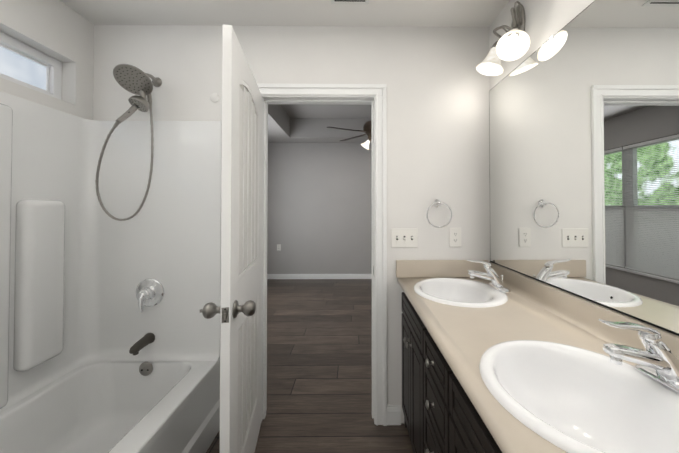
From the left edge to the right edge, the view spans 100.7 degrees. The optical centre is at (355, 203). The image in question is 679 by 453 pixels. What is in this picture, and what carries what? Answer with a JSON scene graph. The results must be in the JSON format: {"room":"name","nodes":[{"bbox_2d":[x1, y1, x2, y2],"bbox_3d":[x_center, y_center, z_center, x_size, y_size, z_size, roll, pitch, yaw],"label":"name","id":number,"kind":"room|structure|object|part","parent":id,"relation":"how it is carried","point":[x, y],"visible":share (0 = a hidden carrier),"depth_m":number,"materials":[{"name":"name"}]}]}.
{"room":"bathroom","nodes":[
{"label":"bathroom","id":0,"kind":"room"},
{"bbox_2d":[0,0,93,119],"bbox_3d":[-1.703,0.052,0.408,0.170,2.580,2.660,0,-1,-1],"label":"wall","id":1,"kind":"structure","parent":0,"point":[60,31],"depth_m":1.55,"materials":[{"name":"paint"}]},
{"bbox_2d":[0,32,61,99],"bbox_3d":[-1.730,-0.709,1.022,0.057,0.251,1.228,0,-1,-1],"label":"bathroom window","id":2,"kind":"structure","parent":1,"relation":"in","point":[23,64],"depth_m":1.49,"materials":[{"name":"glass"}]},
{"bbox_2d":[60,0,508,26],"bbox_3d":[-0.403,-1.187,0.437,2.770,0.100,2.660,0,-1,-1],"label":"ceiling","id":3,"kind":"structure","parent":0,"point":[430,13],"depth_m":1.64,"materials":[{"name":"paint"}]},
{"bbox_2d":[331,0,368,4],"bbox_3d":[-0.027,-1.120,1.420,0.210,0.010,0.300,0,-1,-1],"label":"ceiling vent","id":4,"kind":"object","parent":3,"relation":"in","point":[365,2],"visible":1,"depth_m":1.55,"materials":[{"name":"white metal"}]},
{"bbox_2d":[93,25,489,422],"bbox_3d":[0.194,-0.139,1.819,4.510,3.000,0.120,0,-1,-1],"label":"wall","id":5,"kind":"structure","parent":0,"point":[435,81],"depth_m":1.76,"materials":[{"name":"paint"}]},
{"bbox_2d":[95,64,161,220],"bbox_3d":[-1.278,-0.348,1.611,0.285,0.888,0.275,0,-1,-1],"label":"shower head","id":6,"kind":"object","parent":5,"relation":"attached to","point":[133,79],"visible":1,"depth_m":1.56,"materials":[{"name":"silver metal"}]},
{"bbox_2d":[210,93,218,101],"bbox_3d":[-0.877,-0.664,1.753,0.058,0.058,0.005,0,-1,-1],"label":"cover plate","id":7,"kind":"object","parent":5,"relation":"attached to","point":[214,97],"visible":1,"depth_m":1.75,"materials":[{"name":"paint"}]},
{"bbox_2d":[200,24,261,452],"bbox_3d":[-0.509,0.337,1.388,0.217,2.022,0.700,0,-1,-1],"label":"door","id":8,"kind":"structure","parent":5,"relation":"in","point":[238,310],"depth_m":1.19,"materials":[{"name":"paint"}]},
{"bbox_2d":[257,84,386,425],"bbox_3d":[-0.233,0.308,1.809,0.855,2.107,0.161,0,-1,-1],"label":"door frame","id":9,"kind":"structure","parent":5,"relation":"attached to","point":[374,96],"depth_m":1.75,"materials":[{"name":"paint"}]},
{"bbox_2d":[387,405,400,424],"bbox_3d":[-0.378,1.286,0.454,2.480,0.115,2.560,0,-1,-1],"label":"baseboard","id":10,"kind":"structure","parent":5,"relation":"attached to","point":[393,414],"depth_m":1.73,"materials":[{"name":"paint"}]},
{"bbox_2d":[391,228,417,247],"bbox_3d":[0.308,0.212,1.745,0.167,0.119,0.021,0,-1,-1],"label":"switch plate","id":11,"kind":"object","parent":5,"relation":"attached to","point":[403,237],"visible":1,"depth_m":1.75,"materials":[{"name":"plastic"}]},
{"bbox_2d":[426,199,451,227],"bbox_3d":[0.515,0.059,1.735,0.159,0.176,0.050,0,-1,-1],"label":"towel ring","id":12,"kind":"object","parent":5,"relation":"attached to","point":[437,203],"visible":0.98,"depth_m":1.72,"materials":[{"name":"silver metal"}]},
{"bbox_2d":[396,258,487,277],"bbox_3d":[0.540,0.402,1.743,0.572,0.107,0.020,0,-1,-1],"label":"backsplash","id":13,"kind":"structure","parent":5,"relation":"attached to","point":[466,268],"depth_m":1.73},
{"bbox_2d":[449,228,460,246],"bbox_3d":[0.625,0.209,1.754,0.075,0.120,0.010,0,-1,-1],"label":"outlet","id":14,"kind":"object","parent":5,"relation":"attached to","point":[454,237],"visible":1,"depth_m":1.75,"materials":[{"name":"plastic"}]},
{"bbox_2d":[206,279,412,452],"bbox_3d":[0.190,1.418,2.278,4.710,0.100,6.600,0,-1,-1],"label":"floor","id":15,"kind":"structure","parent":0,"point":[319,365],"depth_m":2.26,"materials":[{"name":"brown wood"}]},
{"bbox_2d":[0,91,221,452],"bbox_3d":[-1.214,0.417,0.967,0.814,1.866,1.538,0,-1,-1],"label":"tub","id":16,"kind":"object","parent":15,"relation":"on","point":[109,338],"visible":0.98,"depth_m":1.63,"materials":[{"name":"plastic"}]},
{"bbox_3d":[-1.235,0.810,1.623,0.062,0.071,0.137,0,-1,-1],"label":"spout","id":17,"kind":"part","parent":16,"relation":"part of","materials":[{"name":"grey metal"}]},
{"bbox_2d":[398,282,499,452],"bbox_3d":[0.559,0.917,0.987,0.592,0.867,1.518,0,-1,-1],"label":"bathroom vanity","id":18,"kind":"object","parent":15,"relation":"on","point":[439,417],"depth_m":1.06,"materials":[{"name":"brown wood"}]},
{"bbox_2d":[397,278,678,452],"bbox_3d":[0.552,0.464,0.993,0.564,0.037,1.517,0,-1,-1],"label":"countertop","id":19,"kind":"structure","parent":18,"relation":"on","point":[540,381],"depth_m":0.78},
{"bbox_2d":[414,278,507,307],"bbox_3d":[0.532,0.519,1.453,0.448,0.164,0.486,0,-1,-1],"label":"sink","id":20,"kind":"object","parent":19,"relation":"in","point":[430,292],"depth_m":1.51,"materials":[{"name":"ceramic"}]},
{"bbox_2d":[465,258,510,292],"bbox_3d":[0.673,0.361,1.457,0.199,0.153,0.165,0,-1,-1],"label":"faucet","id":21,"kind":"object","parent":19,"relation":"on","point":[496,285],"depth_m":1.44,"materials":[{"name":"silver metal"}]},
{"bbox_2d":[479,340,678,452],"bbox_3d":[0.540,0.509,0.658,0.448,0.164,0.486,0,-1,-1],"label":"sink","id":22,"kind":"object","parent":19,"relation":"in","point":[555,396],"depth_m":0.72,"materials":[{"name":"ceramic"}]},
{"bbox_2d":[599,319,678,393],"bbox_3d":[0.680,0.350,0.662,0.199,0.153,0.165,0,-1,-1],"label":"faucet","id":23,"kind":"object","parent":19,"relation":"on","point":[655,369],"depth_m":0.65,"materials":[{"name":"silver metal"}]},
{"bbox_2d":[267,143,371,273],"bbox_3d":[0.161,-0.091,5.358,4.510,3.000,0.120,0,-1,-1],"label":"wall","id":24,"kind":"structure","parent":0,"point":[319,217],"depth_m":5.27,"materials":[{"name":"paint"}]},
{"bbox_2d":[267,274,371,278],"bbox_3d":[0.162,1.360,5.272,4.110,0.095,0.014,0,-1,-1],"label":"baseboard","id":25,"kind":"structure","parent":24,"relation":"attached to","point":[319,276],"depth_m":5.25,"materials":[{"name":"paint"}]},
{"bbox_2d":[268,104,370,142],"bbox_3d":[0.178,-1.395,3.606,4.110,0.440,3.420,0,-1,-1],"label":"ceiling","id":26,"kind":"structure","parent":0,"point":[299,123],"depth_m":4.90,"materials":[{"name":"paint"}]},
{"bbox_2d":[327,121,370,149],"bbox_3d":[0.262,-1.131,3.850,1.261,0.760,1.248,0,-1,-1],"label":"ceiling fan","id":27,"kind":"object","parent":26,"relation":"hanging from","point":[367,128],"visible":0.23,"depth_m":3.82,"materials":[{"name":"metal"}]},
{"bbox_2d":[489,0,594,89],"bbox_3d":[0.922,0.053,0.433,0.120,2.580,2.660,0,-1,-1],"label":"wall","id":28,"kind":"structure","parent":0,"point":[545,20],"depth_m":1.32,"materials":[{"name":"paint"}]},
{"bbox_2d":[476,1,530,75],"bbox_3d":[0.767,-0.871,1.462,0.169,0.325,0.361,0,-1,-1],"label":"sconce","id":29,"kind":"object","parent":28,"relation":"attached to","point":[513,43],"visible":1,"depth_m":1.40,"materials":[{"name":"white glass"}]},
{"bbox_2d":[489,0,678,335],"bbox_3d":[0.853,-0.189,1.004,0.007,1.080,1.517,0,-1,-1],"label":"mirror","id":30,"kind":"object","parent":28,"relation":"attached to","point":[584,148],"visible":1,"depth_m":0.98,"materials":[{"name":"clear glass"}]}
]}

